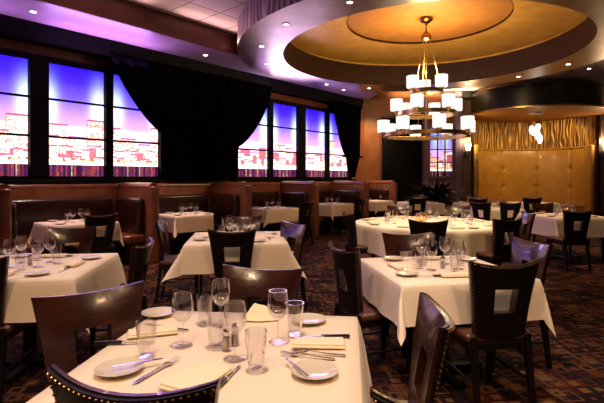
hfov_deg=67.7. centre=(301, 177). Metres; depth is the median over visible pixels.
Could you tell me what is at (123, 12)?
trim
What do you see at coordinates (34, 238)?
wine glass
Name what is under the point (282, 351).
fork
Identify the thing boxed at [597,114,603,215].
trim
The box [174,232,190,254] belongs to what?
dining table
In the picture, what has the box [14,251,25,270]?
tumbler
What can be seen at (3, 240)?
wine glass
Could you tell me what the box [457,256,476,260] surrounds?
bread plate
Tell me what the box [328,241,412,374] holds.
dining chair
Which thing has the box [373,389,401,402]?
dining chair
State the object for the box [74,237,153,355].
dining chair
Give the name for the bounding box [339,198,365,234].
dining chair
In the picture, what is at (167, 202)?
cushion
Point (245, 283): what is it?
dining chair
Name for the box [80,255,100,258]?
bread plate
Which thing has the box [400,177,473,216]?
potted palm
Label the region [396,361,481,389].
dining table
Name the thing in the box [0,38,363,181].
wall
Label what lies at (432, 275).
steak knife
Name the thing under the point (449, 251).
tumbler
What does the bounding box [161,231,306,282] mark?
tablecloth
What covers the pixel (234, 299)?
wine glass
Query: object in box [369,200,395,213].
tablecloth
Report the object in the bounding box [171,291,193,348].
wine glass
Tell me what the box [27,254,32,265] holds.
shaker
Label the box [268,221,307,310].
dining chair
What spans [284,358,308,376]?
butter knife
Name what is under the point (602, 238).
dining chair
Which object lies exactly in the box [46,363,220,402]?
dining chair
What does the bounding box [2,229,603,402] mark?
floor
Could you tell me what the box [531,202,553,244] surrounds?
dining chair
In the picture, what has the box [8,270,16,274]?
napkin
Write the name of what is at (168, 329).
napkin
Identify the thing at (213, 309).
tumbler
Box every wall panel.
[380,116,422,215]
[472,145,593,214]
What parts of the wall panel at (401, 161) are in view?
frame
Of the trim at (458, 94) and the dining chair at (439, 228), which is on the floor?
the dining chair at (439, 228)
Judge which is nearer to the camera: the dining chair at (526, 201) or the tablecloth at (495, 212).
the tablecloth at (495, 212)
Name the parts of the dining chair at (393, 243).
leg, leg, backrest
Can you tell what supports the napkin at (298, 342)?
on the tablecloth at (352, 383)
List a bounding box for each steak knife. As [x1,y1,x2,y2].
[94,340,152,344]
[220,364,240,386]
[296,334,349,337]
[416,274,440,276]
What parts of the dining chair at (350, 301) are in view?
leg, nailhead trim, panel, backrest, leg, seat, seat frame, leg, leg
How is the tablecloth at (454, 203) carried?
on the dining table
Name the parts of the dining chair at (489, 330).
leg, leg, seat frame, leg, seat, backrest, panel, nailhead trim, leg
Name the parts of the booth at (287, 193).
frame, seat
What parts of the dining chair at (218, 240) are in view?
leg, seat, leg, seat frame, backrest, panel, nailhead trim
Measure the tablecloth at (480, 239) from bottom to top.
0.361 m
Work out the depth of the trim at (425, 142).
14.46 m
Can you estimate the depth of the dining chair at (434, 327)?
1.70 m
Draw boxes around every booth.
[0,182,158,264]
[156,181,251,259]
[248,181,318,237]
[315,181,368,234]
[365,180,396,217]
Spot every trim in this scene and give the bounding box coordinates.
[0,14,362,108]
[34,0,378,92]
[352,103,363,180]
[423,92,428,185]
[453,91,461,217]
[462,91,471,201]
[470,104,603,115]
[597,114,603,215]
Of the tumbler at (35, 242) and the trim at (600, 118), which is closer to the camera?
the tumbler at (35, 242)
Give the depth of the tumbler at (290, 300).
1.84 m
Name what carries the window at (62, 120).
in the wall at (4, 43)
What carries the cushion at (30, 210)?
on the booth at (136, 204)
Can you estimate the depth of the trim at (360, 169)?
14.43 m
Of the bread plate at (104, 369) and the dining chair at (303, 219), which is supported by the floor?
the dining chair at (303, 219)
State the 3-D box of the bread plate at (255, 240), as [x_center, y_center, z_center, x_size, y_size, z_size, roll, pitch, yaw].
[-0.445,0.639,4.610,0.158,0.016,0.158,0,0,0]
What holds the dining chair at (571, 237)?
on the floor
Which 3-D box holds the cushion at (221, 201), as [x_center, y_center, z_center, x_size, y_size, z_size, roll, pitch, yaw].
[-1.588,0.635,9.264,0.820,0.610,0.140,0,0,41]
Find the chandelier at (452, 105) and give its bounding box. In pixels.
[377,16,475,140]
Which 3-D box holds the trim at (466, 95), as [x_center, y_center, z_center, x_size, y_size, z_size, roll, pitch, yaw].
[5.300,-0.700,14.550,0.380,4.200,0.101,0,0,0]
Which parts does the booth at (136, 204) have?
seat, frame, seat, seat, seat, seat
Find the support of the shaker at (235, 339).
on the tablecloth at (352, 383)
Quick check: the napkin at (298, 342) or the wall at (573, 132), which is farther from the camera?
the wall at (573, 132)
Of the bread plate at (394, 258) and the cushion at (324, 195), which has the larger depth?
the cushion at (324, 195)
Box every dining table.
[4,326,43,384]
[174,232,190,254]
[208,300,266,306]
[323,216,340,233]
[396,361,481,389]
[550,245,582,261]
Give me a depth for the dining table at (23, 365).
3.32 m
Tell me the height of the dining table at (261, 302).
0.738 m
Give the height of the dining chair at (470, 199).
0.920 m
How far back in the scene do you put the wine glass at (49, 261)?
3.47 m
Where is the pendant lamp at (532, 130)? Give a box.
[528,112,543,143]
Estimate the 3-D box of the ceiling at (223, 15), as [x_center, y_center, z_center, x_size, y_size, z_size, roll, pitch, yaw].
[-1.290,-2.870,5.237,26.980,0.100,19.326,0,0,0]
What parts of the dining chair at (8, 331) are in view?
leg, nailhead trim, panel, backrest, seat, seat frame, leg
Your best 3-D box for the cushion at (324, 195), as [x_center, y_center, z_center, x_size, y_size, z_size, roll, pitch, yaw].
[0.247,0.635,12.155,0.140,0.610,1.740,0,0,41]
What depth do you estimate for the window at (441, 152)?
14.59 m
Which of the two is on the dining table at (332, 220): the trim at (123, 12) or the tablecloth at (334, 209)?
the tablecloth at (334, 209)
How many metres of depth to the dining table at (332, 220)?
11.37 m
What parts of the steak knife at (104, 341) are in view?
handle, blade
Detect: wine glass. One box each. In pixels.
[2,240,15,267]
[31,238,44,267]
[44,236,55,262]
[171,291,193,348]
[211,278,230,327]
[223,299,246,360]
[267,288,288,343]
[415,237,426,265]
[425,241,437,270]
[452,240,464,269]
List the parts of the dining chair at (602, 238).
leg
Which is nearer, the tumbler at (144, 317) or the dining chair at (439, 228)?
the tumbler at (144, 317)
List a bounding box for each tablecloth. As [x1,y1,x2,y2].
[0,253,126,333]
[26,311,371,402]
[28,219,123,245]
[159,212,223,237]
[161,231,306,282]
[252,206,298,227]
[319,203,353,219]
[356,216,508,256]
[361,255,555,345]
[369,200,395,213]
[396,201,445,215]
[452,202,497,206]
[469,207,525,220]
[507,202,561,212]
[515,213,603,237]
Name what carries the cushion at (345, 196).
on the booth at (344, 191)
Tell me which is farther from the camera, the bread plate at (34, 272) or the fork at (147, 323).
the bread plate at (34, 272)
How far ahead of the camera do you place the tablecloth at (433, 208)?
11.52 m
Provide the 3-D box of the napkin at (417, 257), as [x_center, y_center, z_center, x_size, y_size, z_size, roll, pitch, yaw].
[0.992,0.636,3.587,0.200,0.019,0.085,0,0,-9]
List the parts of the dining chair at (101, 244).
seat frame, seat, backrest, panel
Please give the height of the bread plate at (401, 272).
0.016 m
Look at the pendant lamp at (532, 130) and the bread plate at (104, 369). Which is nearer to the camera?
the bread plate at (104, 369)
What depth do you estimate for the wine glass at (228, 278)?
1.97 m
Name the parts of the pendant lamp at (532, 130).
lamp shade, lamp shade, lamp shade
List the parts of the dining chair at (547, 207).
backrest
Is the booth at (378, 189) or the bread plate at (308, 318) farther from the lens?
the booth at (378, 189)
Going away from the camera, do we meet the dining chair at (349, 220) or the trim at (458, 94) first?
the dining chair at (349, 220)
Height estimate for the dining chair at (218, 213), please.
0.920 m
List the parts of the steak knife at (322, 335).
handle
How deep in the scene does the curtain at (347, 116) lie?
13.45 m
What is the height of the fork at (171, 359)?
0.011 m
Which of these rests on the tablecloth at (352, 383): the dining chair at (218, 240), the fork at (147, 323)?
the fork at (147, 323)
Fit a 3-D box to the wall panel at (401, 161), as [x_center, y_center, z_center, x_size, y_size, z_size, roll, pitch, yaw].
[3.230,-0.325,14.570,1.420,3.370,0.060,0,0,0]
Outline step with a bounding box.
[347,9,512,43]
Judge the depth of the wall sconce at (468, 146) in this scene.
14.34 m
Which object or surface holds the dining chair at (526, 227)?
on the floor
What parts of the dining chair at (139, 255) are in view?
leg, leg, backrest, panel, nailhead trim, leg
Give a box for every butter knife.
[112,358,162,367]
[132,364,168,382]
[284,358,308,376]
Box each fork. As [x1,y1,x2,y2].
[136,356,179,382]
[145,323,188,330]
[280,350,334,359]
[291,349,345,355]
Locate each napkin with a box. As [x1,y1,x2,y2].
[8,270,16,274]
[39,253,68,256]
[63,260,85,266]
[127,324,177,338]
[157,361,233,390]
[242,303,278,321]
[293,337,344,348]
[387,262,407,269]
[413,256,439,259]
[438,271,468,276]
[449,226,464,228]
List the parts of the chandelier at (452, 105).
lamp shade, lamp shade, lamp shade, lamp shade, lamp shade, lamp shade, lamp shade, lamp shade, lamp shade, rod, lamp shade, lamp shade, lamp shade, lamp shade, lamp shade, lamp shade, lamp shade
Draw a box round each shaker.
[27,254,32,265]
[221,327,231,349]
[230,323,239,343]
[440,256,445,267]
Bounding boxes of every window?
[0,47,208,183]
[231,98,356,181]
[429,126,453,178]
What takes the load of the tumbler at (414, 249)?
on the tablecloth at (395, 296)
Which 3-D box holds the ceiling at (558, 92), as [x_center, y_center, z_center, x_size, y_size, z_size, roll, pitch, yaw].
[7.500,-2.370,14.600,4.100,0.660,4.100,0,0,0]
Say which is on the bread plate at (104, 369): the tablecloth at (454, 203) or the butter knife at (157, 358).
the butter knife at (157, 358)
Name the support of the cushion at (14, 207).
on the booth at (136, 204)
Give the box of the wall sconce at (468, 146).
[464,144,470,157]
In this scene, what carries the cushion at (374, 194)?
on the booth at (378, 189)
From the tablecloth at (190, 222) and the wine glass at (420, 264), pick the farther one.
the tablecloth at (190, 222)
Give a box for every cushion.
[12,197,112,238]
[12,203,16,246]
[116,197,144,233]
[159,194,207,213]
[211,194,238,223]
[252,191,278,207]
[281,191,307,215]
[319,190,331,202]
[334,190,358,203]
[369,189,388,199]
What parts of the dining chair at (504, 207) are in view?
backrest, panel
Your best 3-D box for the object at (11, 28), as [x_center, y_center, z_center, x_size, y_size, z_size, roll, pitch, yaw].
[-5.892,-2.305,5.301,0.260,0.290,23.543,0,0,41]
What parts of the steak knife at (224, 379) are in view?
handle, blade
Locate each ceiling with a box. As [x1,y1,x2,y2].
[0,0,378,101]
[125,0,603,92]
[238,0,603,91]
[290,0,587,63]
[347,0,512,41]
[471,81,603,121]
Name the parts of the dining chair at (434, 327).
seat, backrest, panel, nailhead trim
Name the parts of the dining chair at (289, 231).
leg, backrest, panel, leg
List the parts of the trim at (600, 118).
scrollwork panel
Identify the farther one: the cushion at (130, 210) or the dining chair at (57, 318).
the cushion at (130, 210)
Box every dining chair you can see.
[0,255,37,402]
[31,280,143,386]
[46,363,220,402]
[47,226,95,253]
[70,212,117,253]
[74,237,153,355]
[153,218,202,303]
[208,229,255,311]
[213,206,235,231]
[222,264,302,313]
[227,215,261,231]
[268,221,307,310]
[288,201,313,243]
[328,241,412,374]
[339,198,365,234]
[342,211,374,275]
[370,292,454,402]
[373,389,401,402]
[382,232,448,356]
[387,205,412,216]
[408,197,426,216]
[408,219,448,256]
[440,258,540,402]
[444,205,470,255]
[465,236,553,371]
[469,198,487,204]
[470,201,490,220]
[475,217,522,264]
[498,211,535,265]
[499,202,521,237]
[522,197,541,212]
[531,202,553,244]
[545,210,592,270]
[587,237,603,260]
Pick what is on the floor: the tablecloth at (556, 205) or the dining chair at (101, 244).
the dining chair at (101, 244)
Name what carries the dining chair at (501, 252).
on the floor
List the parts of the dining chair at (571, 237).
leg, seat frame, seat, leg, backrest, panel, leg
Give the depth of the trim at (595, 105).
12.76 m
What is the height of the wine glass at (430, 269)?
0.204 m
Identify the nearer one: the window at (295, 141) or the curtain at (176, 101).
the curtain at (176, 101)
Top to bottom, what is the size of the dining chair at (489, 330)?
0.920 m
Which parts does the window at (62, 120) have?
city panorama panel, sill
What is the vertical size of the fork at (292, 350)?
0.011 m
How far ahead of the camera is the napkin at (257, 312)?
2.05 m
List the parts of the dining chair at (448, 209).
backrest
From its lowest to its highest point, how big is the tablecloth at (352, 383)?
0.442 m
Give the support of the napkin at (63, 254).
on the tablecloth at (106, 271)
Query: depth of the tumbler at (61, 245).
3.41 m
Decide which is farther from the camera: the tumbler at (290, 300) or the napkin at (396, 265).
the napkin at (396, 265)
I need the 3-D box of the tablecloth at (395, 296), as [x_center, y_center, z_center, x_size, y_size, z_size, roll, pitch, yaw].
[1.052,0.822,3.262,1.250,0.339,1.167,0,0,-9]
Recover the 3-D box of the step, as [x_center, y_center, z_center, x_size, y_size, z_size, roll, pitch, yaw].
[2.440,-3.120,8.840,3.100,0.060,3.100,0,0,0]
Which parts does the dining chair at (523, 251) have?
leg, backrest, panel, leg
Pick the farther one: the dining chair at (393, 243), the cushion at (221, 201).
the cushion at (221, 201)
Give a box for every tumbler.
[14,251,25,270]
[31,242,41,260]
[50,245,61,263]
[135,317,156,357]
[196,292,212,325]
[206,309,225,347]
[244,329,266,371]
[285,300,303,335]
[414,249,424,268]
[449,251,460,271]
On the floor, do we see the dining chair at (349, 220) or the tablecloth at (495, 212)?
the dining chair at (349, 220)
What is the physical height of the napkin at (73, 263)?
0.019 m
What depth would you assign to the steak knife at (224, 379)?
1.44 m
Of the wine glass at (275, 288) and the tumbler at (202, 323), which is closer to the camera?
the wine glass at (275, 288)
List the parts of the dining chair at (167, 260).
leg, panel, backrest, leg, seat frame, seat, leg, leg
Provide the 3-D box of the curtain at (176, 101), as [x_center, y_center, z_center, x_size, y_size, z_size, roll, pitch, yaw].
[-2.608,-1.080,8.774,0.265,2.281,2.290,0,0,40]
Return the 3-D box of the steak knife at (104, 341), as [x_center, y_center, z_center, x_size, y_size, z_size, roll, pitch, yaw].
[-0.698,0.641,1.760,0.225,0.012,0.019,0,0,-4]
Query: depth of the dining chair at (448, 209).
8.04 m
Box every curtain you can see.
[110,52,212,180]
[208,73,272,180]
[332,100,362,176]
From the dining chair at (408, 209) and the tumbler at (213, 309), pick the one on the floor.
the dining chair at (408, 209)
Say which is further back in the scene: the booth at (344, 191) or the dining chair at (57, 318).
the booth at (344, 191)
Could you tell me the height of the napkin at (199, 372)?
0.020 m
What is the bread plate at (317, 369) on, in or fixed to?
on the tablecloth at (352, 383)
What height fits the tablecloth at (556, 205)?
0.387 m
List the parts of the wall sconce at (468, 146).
lamp shade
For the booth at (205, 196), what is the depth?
9.04 m
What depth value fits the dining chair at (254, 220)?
5.81 m
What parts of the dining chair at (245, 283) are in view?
panel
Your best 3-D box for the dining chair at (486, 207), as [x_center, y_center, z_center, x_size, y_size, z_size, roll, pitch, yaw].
[3.783,0.940,9.242,0.544,0.920,0.456,0,0,-35]
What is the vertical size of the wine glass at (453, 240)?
0.204 m
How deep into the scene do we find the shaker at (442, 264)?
3.25 m
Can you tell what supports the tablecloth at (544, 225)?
on the dining table at (573, 258)
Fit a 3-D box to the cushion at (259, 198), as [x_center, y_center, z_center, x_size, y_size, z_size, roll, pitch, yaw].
[-1.166,0.635,10.527,0.140,0.610,1.710,0,0,41]
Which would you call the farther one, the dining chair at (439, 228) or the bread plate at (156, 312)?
the dining chair at (439, 228)
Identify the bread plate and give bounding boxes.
[11,253,31,257]
[23,270,49,275]
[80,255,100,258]
[93,357,143,376]
[141,307,175,317]
[193,238,207,240]
[254,239,265,241]
[291,313,325,324]
[291,359,338,379]
[384,256,403,260]
[395,270,418,275]
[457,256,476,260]
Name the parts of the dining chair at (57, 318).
panel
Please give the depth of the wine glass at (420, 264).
3.35 m
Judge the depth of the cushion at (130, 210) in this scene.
7.54 m
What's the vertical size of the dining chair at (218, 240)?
0.920 m
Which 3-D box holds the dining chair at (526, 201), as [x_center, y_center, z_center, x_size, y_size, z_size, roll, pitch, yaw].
[5.793,0.940,11.444,0.456,0.920,0.544,0,0,10]
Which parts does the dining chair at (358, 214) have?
panel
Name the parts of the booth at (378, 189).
seat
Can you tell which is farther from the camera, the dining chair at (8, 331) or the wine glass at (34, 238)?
the wine glass at (34, 238)
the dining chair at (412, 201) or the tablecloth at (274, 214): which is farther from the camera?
the dining chair at (412, 201)
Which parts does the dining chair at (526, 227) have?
backrest, panel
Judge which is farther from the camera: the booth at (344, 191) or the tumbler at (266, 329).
the booth at (344, 191)
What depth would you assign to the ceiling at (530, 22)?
10.01 m
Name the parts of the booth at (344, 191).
seat, frame, seat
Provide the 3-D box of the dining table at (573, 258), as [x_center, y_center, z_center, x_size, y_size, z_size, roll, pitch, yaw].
[4.580,1.031,7.850,1.026,0.738,1.026,0,0,-6]
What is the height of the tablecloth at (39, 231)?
0.375 m
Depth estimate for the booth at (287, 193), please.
10.71 m
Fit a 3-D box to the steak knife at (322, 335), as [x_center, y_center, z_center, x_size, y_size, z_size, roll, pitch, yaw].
[0.083,0.641,1.825,0.225,0.012,0.019,0,0,-3]
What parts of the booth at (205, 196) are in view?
seat, seat, seat, frame, seat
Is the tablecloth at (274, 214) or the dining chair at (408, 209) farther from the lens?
the tablecloth at (274, 214)
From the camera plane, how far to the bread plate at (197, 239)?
4.70 m
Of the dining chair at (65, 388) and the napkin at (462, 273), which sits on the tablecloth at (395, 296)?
the napkin at (462, 273)
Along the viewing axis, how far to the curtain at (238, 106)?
9.95 m
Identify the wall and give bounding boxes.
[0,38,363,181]
[364,91,596,215]
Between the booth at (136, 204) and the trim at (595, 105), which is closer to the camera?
the booth at (136, 204)
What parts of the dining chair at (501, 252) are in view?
seat frame, seat, leg, backrest, panel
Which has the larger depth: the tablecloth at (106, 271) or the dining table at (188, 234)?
the dining table at (188, 234)
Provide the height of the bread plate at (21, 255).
0.016 m
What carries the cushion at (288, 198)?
on the booth at (287, 193)
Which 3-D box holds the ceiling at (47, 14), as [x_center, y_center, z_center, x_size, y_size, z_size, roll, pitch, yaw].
[-5.398,-2.480,5.160,1.190,0.060,23.978,0,0,41]
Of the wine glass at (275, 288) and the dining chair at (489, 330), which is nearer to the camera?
the wine glass at (275, 288)
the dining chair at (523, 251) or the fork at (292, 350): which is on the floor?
the dining chair at (523, 251)
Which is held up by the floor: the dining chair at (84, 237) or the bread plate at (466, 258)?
the dining chair at (84, 237)
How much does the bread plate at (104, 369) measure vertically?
0.016 m
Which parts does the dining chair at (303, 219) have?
seat, panel, leg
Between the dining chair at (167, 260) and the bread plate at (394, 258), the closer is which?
the bread plate at (394, 258)
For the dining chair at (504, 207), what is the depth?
9.04 m
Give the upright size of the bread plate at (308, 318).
0.016 m
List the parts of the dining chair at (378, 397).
panel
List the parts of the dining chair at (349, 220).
panel, backrest, seat, seat frame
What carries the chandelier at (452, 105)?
hanging from the ceiling at (451, 18)
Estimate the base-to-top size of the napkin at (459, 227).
0.019 m
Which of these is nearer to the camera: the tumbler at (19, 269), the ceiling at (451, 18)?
the tumbler at (19, 269)

